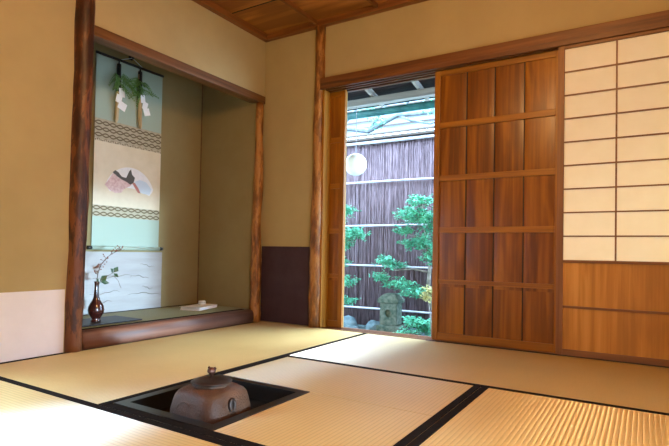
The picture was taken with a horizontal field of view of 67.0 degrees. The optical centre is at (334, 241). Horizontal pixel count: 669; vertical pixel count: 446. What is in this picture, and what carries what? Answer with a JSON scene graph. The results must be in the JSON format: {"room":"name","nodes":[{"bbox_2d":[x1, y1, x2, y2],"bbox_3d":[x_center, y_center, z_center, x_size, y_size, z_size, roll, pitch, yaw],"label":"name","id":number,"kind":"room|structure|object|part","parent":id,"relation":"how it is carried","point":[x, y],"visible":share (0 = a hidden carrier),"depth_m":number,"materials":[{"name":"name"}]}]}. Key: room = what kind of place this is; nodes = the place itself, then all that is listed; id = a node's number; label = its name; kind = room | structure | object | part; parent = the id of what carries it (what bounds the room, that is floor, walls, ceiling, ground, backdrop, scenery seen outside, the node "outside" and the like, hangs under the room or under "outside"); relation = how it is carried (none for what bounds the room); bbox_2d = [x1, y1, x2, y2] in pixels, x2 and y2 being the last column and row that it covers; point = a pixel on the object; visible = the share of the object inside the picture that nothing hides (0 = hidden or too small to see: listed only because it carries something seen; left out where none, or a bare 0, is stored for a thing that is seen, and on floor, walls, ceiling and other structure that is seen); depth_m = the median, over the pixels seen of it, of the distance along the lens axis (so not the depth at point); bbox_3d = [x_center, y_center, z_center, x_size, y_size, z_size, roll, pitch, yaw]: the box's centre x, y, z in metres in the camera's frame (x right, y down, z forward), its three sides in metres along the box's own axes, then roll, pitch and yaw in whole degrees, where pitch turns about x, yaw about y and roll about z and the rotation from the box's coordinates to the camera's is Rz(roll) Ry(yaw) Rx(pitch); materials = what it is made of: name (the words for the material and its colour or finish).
{"room":"japanese tea room","nodes":[
{"label":"japanese tea room","id":0,"kind":"room"},
{"bbox_2d":[0,0,265,351],"bbox_3d":[-1.844,-0.631,2.288,0.600,2.460,4.000,0,-1,32],"label":"wall","id":1,"kind":"structure","parent":0,"point":[37,36],"depth_m":2.55,"materials":[{"name":"paint"}]},
{"bbox_2d":[0,289,64,362],"bbox_3d":[-2.000,0.362,1.468,0.003,0.315,2.475,0,-1,32],"label":"wainscot panel","id":2,"kind":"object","parent":1,"relation":"attached to","point":[31,322],"depth_m":2.38,"materials":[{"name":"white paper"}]},
{"bbox_2d":[94,25,264,103],"bbox_3d":[-0.934,-1.090,3.249,0.087,0.055,1.425,0,-1,32],"label":"beam","id":3,"kind":"structure","parent":1,"relation":"attached to","point":[104,37],"depth_m":3.08,"materials":[{"name":"brown wood"}]},
{"bbox_2d":[192,0,266,40],"bbox_3d":[-1.551,-1.594,2.139,0.045,0.044,4.000,0,-1,32],"label":"trim","id":4,"kind":"structure","parent":1,"relation":"attached to","point":[213,7],"depth_m":3.48,"materials":[{"name":"brown wood"}]},
{"bbox_2d":[86,42,201,306],"bbox_3d":[-1.496,-0.600,3.482,0.060,2.460,1.600,0,-1,32],"label":"wall","id":5,"kind":"structure","parent":0,"point":[181,96],"depth_m":3.89,"materials":[{"name":"paint"}]},
{"bbox_2d":[83,251,161,314],"bbox_3d":[-1.575,0.275,3.298,0.006,0.420,1.110,0,-1,32],"label":"wainscot panel","id":6,"kind":"object","parent":5,"relation":"attached to","point":[139,273],"depth_m":3.50,"materials":[{"name":"paper"}]},
{"bbox_2d":[197,84,202,302],"bbox_3d":[-1.083,-0.605,4.088,0.005,2.210,0.005,0,-1,32],"label":"trim","id":7,"kind":"structure","parent":5,"relation":"attached to","point":[202,84],"depth_m":4.08,"materials":[{"name":"brown wood"}]},
{"bbox_3d":[-1.408,-1.308,3.519,0.044,0.080,0.028,0,-1,32],"label":"wall hook","id":8,"kind":"object","parent":5,"relation":"attached to","visible":0},
{"bbox_2d":[86,50,163,250],"bbox_3d":[-1.418,-0.611,3.503,0.026,1.339,0.588,0,-1,32],"label":"scroll","id":9,"kind":"object","parent":8,"relation":"hanging from","point":[127,157],"visible":1,"depth_m":3.48,"materials":[{"name":"green fabric"}]},
{"bbox_2d":[108,60,137,122],"bbox_3d":[-1.418,-1.016,3.386,0.121,0.431,0.210,1,-1,1],"label":"ornament","id":10,"kind":"object","parent":9,"relation":"hanging from","point":[120,91],"visible":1,"depth_m":3.40,"materials":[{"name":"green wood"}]},
{"bbox_2d":[93,137,160,210],"bbox_3d":[-1.426,-0.453,3.503,0.001,0.435,0.528,0,-1,32],"label":"painting","id":11,"kind":"object","parent":9,"relation":"attached to","point":[126,174],"depth_m":3.48,"materials":[{"name":"beige paper"}]},
{"bbox_3d":[-1.410,-1.231,3.518,0.017,0.016,0.536,0,-1,32],"label":"rod","id":12,"kind":"part","parent":9,"relation":"part of","materials":[{"name":"black"}]},
{"bbox_2d":[128,67,158,128],"bbox_3d":[-1.325,-1.012,3.507,0.141,0.431,0.193,1,-1,3],"label":"ornament","id":13,"kind":"object","parent":9,"relation":"hanging from","point":[140,97],"visible":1,"depth_m":3.55,"materials":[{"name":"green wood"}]},
{"bbox_2d":[211,0,389,33],"bbox_3d":[-0.276,-1.624,1.354,3.080,0.035,4.120,0,-1,32],"label":"ceiling","id":14,"kind":"structure","parent":0,"point":[273,16],"depth_m":3.41,"materials":[{"name":"brown wood"}]},
{"bbox_2d":[232,0,275,13],"bbox_3d":[0.554,-1.562,2.697,2.955,0.005,0.006,0,-1,32],"label":"trim","id":15,"kind":"structure","parent":14,"relation":"attached to","point":[272,0],"depth_m":3.37,"materials":[{"name":"brown wood"}]},
{"bbox_2d":[280,0,316,23],"bbox_3d":[-1.169,-1.599,1.877,0.022,0.028,3.955,0,-1,32],"label":"trim","id":16,"kind":"structure","parent":14,"relation":"attached to","point":[289,3],"depth_m":3.38,"materials":[{"name":"brown wood"}]},
{"bbox_2d":[343,93,347,324],"bbox_3d":[-0.729,-0.472,4.043,1.860,2.265,0.075,0,-1,32],"label":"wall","id":17,"kind":"structure","parent":0,"point":[347,93],"depth_m":3.58,"materials":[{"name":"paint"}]},
{"bbox_2d":[260,0,668,326],"bbox_3d":[0.473,-0.544,3.237,3.650,2.410,0.050,0,-1,32],"label":"wall","id":18,"kind":"structure","parent":0,"point":[429,28],"depth_m":3.43,"materials":[{"name":"paint"}]},
{"bbox_2d":[260,246,309,325],"bbox_3d":[-0.353,0.315,3.688,0.471,0.560,0.002,0,-1,32],"label":"baseboard","id":19,"kind":"structure","parent":18,"relation":"attached to","point":[284,269],"depth_m":3.69,"materials":[{"name":"wood"}]},
{"bbox_2d":[319,90,331,327],"bbox_3d":[-0.058,-0.222,3.560,0.014,1.680,0.120,0,-1,32],"label":"trim","id":20,"kind":"structure","parent":18,"relation":"attached to","point":[327,100],"depth_m":3.54,"materials":[{"name":"brown wood"}]},
{"bbox_2d":[327,90,346,327],"bbox_3d":[-0.227,-0.237,3.707,0.696,1.667,0.028,0,-1,32],"label":"sliding door","id":21,"kind":"structure","parent":18,"relation":"in","point":[338,140],"depth_m":3.55,"materials":[{"name":"brown wood"}]},
{"bbox_3d":[-0.242,0.574,3.691,0.626,0.046,0.026,0,-1,32],"label":"door rail","id":22,"kind":"part","parent":21,"relation":"part of","materials":[{"name":"brown wood"}]},
{"bbox_3d":[-0.236,0.239,3.697,0.626,0.027,0.026,0,-1,32],"label":"door rail","id":23,"kind":"part","parent":21,"relation":"part of","materials":[{"name":"brown wood"}]},
{"bbox_3d":[-0.230,-0.075,3.704,0.626,0.035,0.026,0,-1,32],"label":"door rail","id":24,"kind":"part","parent":21,"relation":"part of","materials":[{"name":"brown wood"}]},
{"bbox_3d":[-0.224,-0.392,3.710,0.626,0.035,0.026,0,-1,32],"label":"door rail","id":25,"kind":"part","parent":21,"relation":"part of","materials":[{"name":"brown wood"}]},
{"bbox_3d":[-0.226,-0.237,3.709,0.626,1.577,0.011,0,-1,32],"label":"board panel","id":26,"kind":"part","parent":21,"relation":"part of","materials":[{"name":"brown wood"}]},
{"bbox_3d":[-0.218,-0.718,3.717,0.626,0.037,0.026,0,-1,32],"label":"door rail","id":27,"kind":"part","parent":21,"relation":"part of","materials":[{"name":"brown wood"}]},
{"bbox_3d":[-0.212,-1.047,3.724,0.626,0.046,0.026,0,-1,32],"label":"door rail","id":28,"kind":"part","parent":21,"relation":"part of","materials":[{"name":"brown wood"}]},
{"bbox_2d":[263,0,427,41],"bbox_3d":[0.743,-1.533,3.047,3.000,0.044,0.045,0,-1,32],"label":"trim","id":29,"kind":"structure","parent":18,"relation":"attached to","point":[392,4],"depth_m":3.45,"materials":[{"name":"brown wood"}]},
{"bbox_2d":[367,0,377,7],"bbox_3d":[-0.761,-1.597,1.625,0.022,0.028,3.955,0,-1,32],"label":"trim","id":30,"kind":"structure","parent":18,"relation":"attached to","point":[373,3],"depth_m":3.26,"materials":[{"name":"brown wood"}]},
{"bbox_2d":[347,78,434,110],"bbox_3d":[0.531,-1.338,3.861,5.014,0.335,1.030,0,-1,32],"label":"roof eave","id":31,"kind":"object","parent":18,"relation":"attached to","point":[421,89],"visible":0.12,"depth_m":4.21},
{"bbox_2d":[346,107,366,175],"bbox_3d":[0.187,-0.868,4.375,0.192,0.596,0.192,0,-1,32],"label":"lantern","id":32,"kind":"object","parent":31,"relation":"hanging from","point":[356,164],"visible":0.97,"depth_m":4.31,"materials":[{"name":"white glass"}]},
{"bbox_2d":[347,100,434,119],"bbox_3d":[0.809,-1.161,4.301,5.000,0.052,0.093,0,-1,32],"label":"rain gutter","id":33,"kind":"object","parent":31,"relation":"attached to","point":[426,104],"visible":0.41,"depth_m":4.45,"materials":[{"name":"teal metal"}]},
{"bbox_2d":[322,327,554,353],"bbox_3d":[0.952,0.633,2.925,2.395,0.062,0.155,0,-1,32],"label":"trim","id":34,"kind":"structure","parent":18,"relation":"attached to","point":[411,336],"depth_m":3.26,"materials":[{"name":"brown wood"}]},
{"bbox_2d":[431,50,557,352],"bbox_3d":[0.928,-0.231,2.939,0.730,1.667,0.028,0,-1,32],"label":"sliding door","id":35,"kind":"structure","parent":18,"relation":"in","point":[496,122],"depth_m":2.93,"materials":[{"name":"brown wood"}]},
{"bbox_3d":[0.913,0.579,2.923,0.660,0.046,0.026,0,-1,32],"label":"door rail","id":36,"kind":"part","parent":35,"relation":"part of","materials":[{"name":"brown wood"}]},
{"bbox_3d":[0.919,0.245,2.930,0.660,0.027,0.026,0,-1,32],"label":"door rail","id":37,"kind":"part","parent":35,"relation":"part of","materials":[{"name":"brown wood"}]},
{"bbox_3d":[0.925,-0.069,2.936,0.660,0.035,0.026,0,-1,32],"label":"door rail","id":38,"kind":"part","parent":35,"relation":"part of","materials":[{"name":"brown wood"}]},
{"bbox_3d":[0.931,-0.386,2.943,0.660,0.035,0.026,0,-1,32],"label":"door rail","id":39,"kind":"part","parent":35,"relation":"part of","materials":[{"name":"brown wood"}]},
{"bbox_3d":[0.937,-0.712,2.949,0.660,0.037,0.026,0,-1,32],"label":"door rail","id":40,"kind":"part","parent":35,"relation":"part of","materials":[{"name":"brown wood"}]},
{"bbox_3d":[0.943,-1.041,2.956,0.660,0.046,0.026,0,-1,32],"label":"door rail","id":41,"kind":"part","parent":35,"relation":"part of","materials":[{"name":"brown wood"}]},
{"bbox_2d":[320,10,668,92],"bbox_3d":[0.966,-1.091,2.951,2.415,0.080,0.150,0,-1,32],"label":"trim","id":42,"kind":"structure","parent":18,"relation":"attached to","point":[424,68],"depth_m":2.93,"materials":[{"name":"brown wood"}]},
{"bbox_2d":[426,340,668,367],"bbox_3d":[1.242,0.604,2.647,1.610,0.008,0.014,0,-1,32],"label":"trim","id":43,"kind":"structure","parent":18,"relation":"attached to","point":[426,340],"depth_m":2.69,"materials":[{"name":"brown wood"}]},
{"bbox_2d":[555,27,668,366],"bbox_3d":[1.541,-0.229,2.513,0.800,1.667,0.026,0,-1,32],"label":"screen","id":44,"kind":"object","parent":43,"relation":"on","point":[612,242],"visible":0.95,"depth_m":2.58,"materials":[{"name":"beige paper"}]},
{"bbox_3d":[1.531,0.348,2.501,0.736,0.012,0.024,0,-1,32],"label":"screen rail","id":45,"kind":"part","parent":44,"relation":"part of","materials":[{"name":"brown wood"}]},
{"bbox_3d":[1.526,0.588,2.496,0.736,0.033,0.024,0,-1,32],"label":"screen rail","id":46,"kind":"part","parent":44,"relation":"part of","materials":[{"name":"brown wood"}]},
{"bbox_3d":[1.535,0.106,2.506,0.736,0.015,0.024,0,-1,32],"label":"screen rail","id":47,"kind":"part","parent":44,"relation":"part of","materials":[{"name":"brown wood"}]},
{"bbox_3d":[1.556,-1.048,2.530,0.736,0.028,0.024,0,-1,32],"label":"screen rail","id":48,"kind":"part","parent":44,"relation":"part of","materials":[{"name":"brown wood"}]},
{"bbox_3d":[-0.598,0.637,1.510,3.850,0.058,4.250,0,-1,32],"label":"floor","id":49,"kind":"structure","parent":0,"visible":0},
{"bbox_2d":[64,0,95,352],"bbox_3d":[-1.305,-0.487,2.593,0.106,2.146,0.108,2,-1,-23],"label":"pillar","id":50,"kind":"structure","parent":49,"relation":"on","point":[84,22],"depth_m":2.55,"materials":[{"name":"brown wood"}]},
{"bbox_2d":[0,376,241,445],"bbox_3d":[-1.008,0.560,1.252,1.913,0.056,0.976,0,-1,32],"label":"mat","id":51,"kind":"object","parent":49,"relation":"on","point":[30,415],"visible":1,"depth_m":1.50,"materials":[{"name":"beige wicker"}]},
{"bbox_2d":[82,303,246,329],"bbox_3d":[-1.248,0.525,3.310,0.548,0.092,1.437,0,-1,32],"label":"mat","id":52,"kind":"object","parent":49,"relation":"on","point":[169,312],"visible":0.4,"depth_m":3.39,"materials":[{"name":"green wicker"}]},
{"bbox_2d":[82,315,141,326],"bbox_3d":[-1.394,0.465,2.942,0.260,0.007,0.445,0,-1,32],"label":"board","id":53,"kind":"object","parent":52,"relation":"on","point":[87,322],"visible":0.51,"depth_m":2.97,"materials":[{"name":"black"}]},
{"bbox_2d":[88,281,103,321],"bbox_3d":[-1.380,0.346,2.925,0.089,0.230,0.089,0,-1,32],"label":"flower vase","id":54,"kind":"object","parent":53,"relation":"on","point":[96,307],"visible":1,"depth_m":2.90,"materials":[{"name":"red ceramic"}]},
{"bbox_2d":[94,245,122,286],"bbox_3d":[-1.325,0.151,2.983,0.038,0.265,0.184,0,-1,37],"label":"branch","id":55,"kind":"object","parent":54,"relation":"in","point":[103,278],"visible":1,"depth_m":2.96,"materials":[{"name":"brown"}]},
{"bbox_2d":[179,304,216,310],"bbox_3d":[-0.995,0.477,3.701,0.150,0.028,0.286,1,-1,14],"label":"folded paper","id":56,"kind":"object","parent":52,"relation":"on","point":[195,307],"visible":0.89,"depth_m":3.63,"materials":[{"name":"white paper"}]},
{"bbox_2d":[198,300,205,304],"bbox_3d":[-0.986,0.454,3.757,0.055,0.033,0.055,0,-1,32],"label":"case","id":57,"kind":"object","parent":56,"relation":"on","point":[201,302],"visible":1,"depth_m":3.74,"materials":[{"name":"ceramic"}]},
{"bbox_2d":[0,321,367,405],"bbox_3d":[-0.675,0.597,2.728,0.933,0.056,1.883,0,-1,32],"label":"mat","id":58,"kind":"object","parent":49,"relation":"on","point":[105,375],"visible":0.8,"depth_m":2.39,"materials":[{"name":"beige wicker"}]},
{"bbox_2d":[82,309,253,349],"bbox_3d":[-0.970,0.526,3.161,0.084,0.094,1.305,0,-1,32],"label":"log","id":59,"kind":"object","parent":58,"relation":"on","point":[120,334],"visible":0.84,"depth_m":2.99,"materials":[{"name":"brown wood"}]},
{"bbox_2d":[115,374,309,430],"bbox_3d":[-0.424,0.765,1.798,0.463,0.422,0.498,0,-1,32],"label":"hearth","id":60,"kind":"object","parent":49,"relation":"in","point":[262,396],"visible":0.12,"depth_m":1.83,"materials":[{"name":"black paint"}]},
{"bbox_2d":[170,366,250,423],"bbox_3d":[-0.415,0.554,1.697,0.233,0.270,0.220,0,-1,32],"label":"kettle","id":61,"kind":"object","parent":60,"relation":"in","point":[212,399],"visible":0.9,"depth_m":1.63,"materials":[{"name":"brown metal"}]},
{"bbox_2d":[249,102,263,321],"bbox_3d":[-0.580,-0.227,3.779,0.093,1.641,0.094,0,-1,32],"label":"pillar","id":62,"kind":"structure","parent":49,"relation":"on","point":[256,257],"depth_m":3.75,"materials":[{"name":"brown wood"}]},
{"bbox_2d":[104,356,480,445],"bbox_3d":[-0.093,0.589,1.846,0.978,0.056,0.991,0,-1,32],"label":"mat","id":63,"kind":"object","parent":49,"relation":"on","point":[343,405],"visible":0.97,"depth_m":1.70,"materials":[{"name":"beige wicker"}]},
{"bbox_2d":[308,25,325,327],"bbox_3d":[-0.115,-0.455,3.556,0.104,2.126,0.104,1,-1,-16],"label":"pillar","id":64,"kind":"structure","parent":49,"relation":"on","point":[315,229],"depth_m":3.52,"materials":[{"name":"brown wood"}]},
{"bbox_2d":[287,334,668,415],"bbox_3d":[0.819,0.617,2.391,1.960,0.056,0.890,0,-1,32],"label":"mat","id":65,"kind":"object","parent":49,"relation":"on","point":[642,388],"visible":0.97,"depth_m":2.33,"materials":[{"name":"beige wicker"}]},
{"bbox_2d":[407,387,668,445],"bbox_3d":[0.486,0.581,0.915,0.980,0.056,1.969,0,-1,32],"label":"mat","id":66,"kind":"object","parent":49,"relation":"on","point":[488,416],"visible":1,"depth_m":1.57,"materials":[{"name":"beige wicker"}]},
{"label":"outside","id":67,"kind":"structure","parent":0,"visible":0},
{"bbox_2d":[357,324,430,336],"bbox_3d":[2.024,0.989,7.056,9.000,0.031,8.000,0,-1,32],"label":"garden","id":68,"kind":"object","parent":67,"point":[359,326],"depth_m":5.45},
{"bbox_2d":[344,315,357,326],"bbox_3d":[0.130,0.884,5.468,0.297,0.172,0.210,0,-1,32],"label":"rock","id":69,"kind":"object","parent":68,"relation":"on","point":[348,319],"visible":0.35,"depth_m":5.40,"materials":[{"name":"blue stone"}]},
{"bbox_2d":[343,322,359,328],"bbox_3d":[0.103,0.873,4.978,0.307,0.159,0.225,0,-1,32],"label":"rock","id":70,"kind":"object","parent":68,"relation":"on","point":[345,324],"visible":0.16,"depth_m":4.92,"materials":[{"name":"blue stone"}]},
{"bbox_2d":[344,205,370,306],"bbox_3d":[0.067,0.267,5.221,0.318,1.297,0.628,2,-2,-44],"label":"shrub","id":71,"kind":"object","parent":68,"relation":"on","point":[350,233],"visible":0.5,"depth_m":5.12,"materials":[{"name":"green plant"}]},
{"bbox_2d":[366,320,379,330],"bbox_3d":[0.420,0.886,5.209,0.216,0.148,0.171,0,-1,32],"label":"rock","id":72,"kind":"object","parent":68,"relation":"on","point":[371,325],"visible":0.4,"depth_m":5.17,"materials":[{"name":"blue stone"}]},
{"bbox_2d":[344,130,433,330],"bbox_3d":[0.762,-0.107,5.383,4.612,2.075,0.170,0,-1,32],"label":"fence","id":73,"kind":"object","parent":68,"relation":"on","point":[394,171],"visible":0.12,"depth_m":5.49,"materials":[{"name":"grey wood"}]},
{"bbox_3d":[0.732,0.265,5.334,4.600,0.030,0.024,0,-1,32],"label":"bamboo rail","id":74,"kind":"part","parent":73,"relation":"part of","materials":[{"name":"beige wood"}]},
{"bbox_3d":[0.723,0.734,5.324,4.600,0.029,0.024,0,-1,32],"label":"bamboo rail","id":75,"kind":"part","parent":73,"relation":"part of","materials":[{"name":"beige wood"}]},
{"bbox_3d":[0.740,-0.177,5.343,4.600,0.030,0.024,0,-1,32],"label":"bamboo rail","id":76,"kind":"part","parent":73,"relation":"part of","materials":[{"name":"beige wood"}]},
{"bbox_3d":[0.749,-0.653,5.352,4.600,0.030,0.024,0,-1,32],"label":"bamboo rail","id":77,"kind":"part","parent":73,"relation":"part of","materials":[{"name":"white wood"}]},
{"bbox_3d":[0.756,-1.097,5.360,4.600,0.043,0.038,0,-1,32],"label":"bamboo rail","id":78,"kind":"part","parent":73,"relation":"part of","materials":[{"name":"white wood"}]},
{"bbox_2d":[376,293,404,332],"bbox_3d":[0.559,0.711,4.995,0.230,0.400,0.220,0,-1,27],"label":"stone lantern","id":79,"kind":"object","parent":68,"relation":"on","point":[390,303],"visible":0.89,"depth_m":4.93,"materials":[{"name":"stone"}]},
{"bbox_2d":[347,98,434,147],"bbox_3d":[1.959,-0.906,6.933,7.000,3.780,2.120,0,-1,32],"label":"shed roof","id":80,"kind":"structure","parent":68,"relation":"on","point":[398,125],"depth_m":6.72,"materials":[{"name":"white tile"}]},
{"bbox_2d":[347,98,434,133],"bbox_3d":[0.463,-0.459,5.734,2.466,2.786,0.452,0,-1,38],"label":"bare tree","id":81,"kind":"object","parent":68,"relation":"on","point":[373,126],"visible":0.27,"depth_m":5.70,"materials":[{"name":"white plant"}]},
{"bbox_2d":[369,194,432,310],"bbox_3d":[0.817,0.217,4.753,1.091,1.411,0.400,1,-1,20],"label":"tree","id":82,"kind":"object","parent":68,"relation":"on","point":[424,243],"visible":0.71,"depth_m":4.75,"materials":[{"name":"green plant"}]},
{"bbox_2d":[393,315,431,335],"bbox_3d":[0.752,0.790,4.552,0.446,0.253,0.276,0,-1,32],"label":"bush","id":83,"kind":"object","parent":68,"relation":"on","point":[423,326],"visible":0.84,"depth_m":4.52,"materials":[{"name":"green plant"}]},
{"bbox_3d":[0.762,0.794,4.550,0.405,0.246,0.246,0,-1,32],"label":"stem","id":84,"kind":"part","parent":83,"relation":"part of","materials":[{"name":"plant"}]},
{"bbox_2d":[408,328,430,335],"bbox_3d":[0.785,0.894,4.855,0.204,0.132,0.242,2,-2,-41],"label":"rock","id":85,"kind":"object","parent":68,"relation":"on","point":[410,329],"visible":0.14,"depth_m":4.79,"materials":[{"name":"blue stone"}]},
{"bbox_2d":[420,284,431,328],"bbox_3d":[0.786,0.637,4.318,0.144,0.546,0.178,2,-1,-27],"label":"bush","id":86,"kind":"object","parent":68,"relation":"on","point":[428,292],"visible":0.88,"depth_m":4.30,"materials":[{"name":"yellow plant"}]}
]}

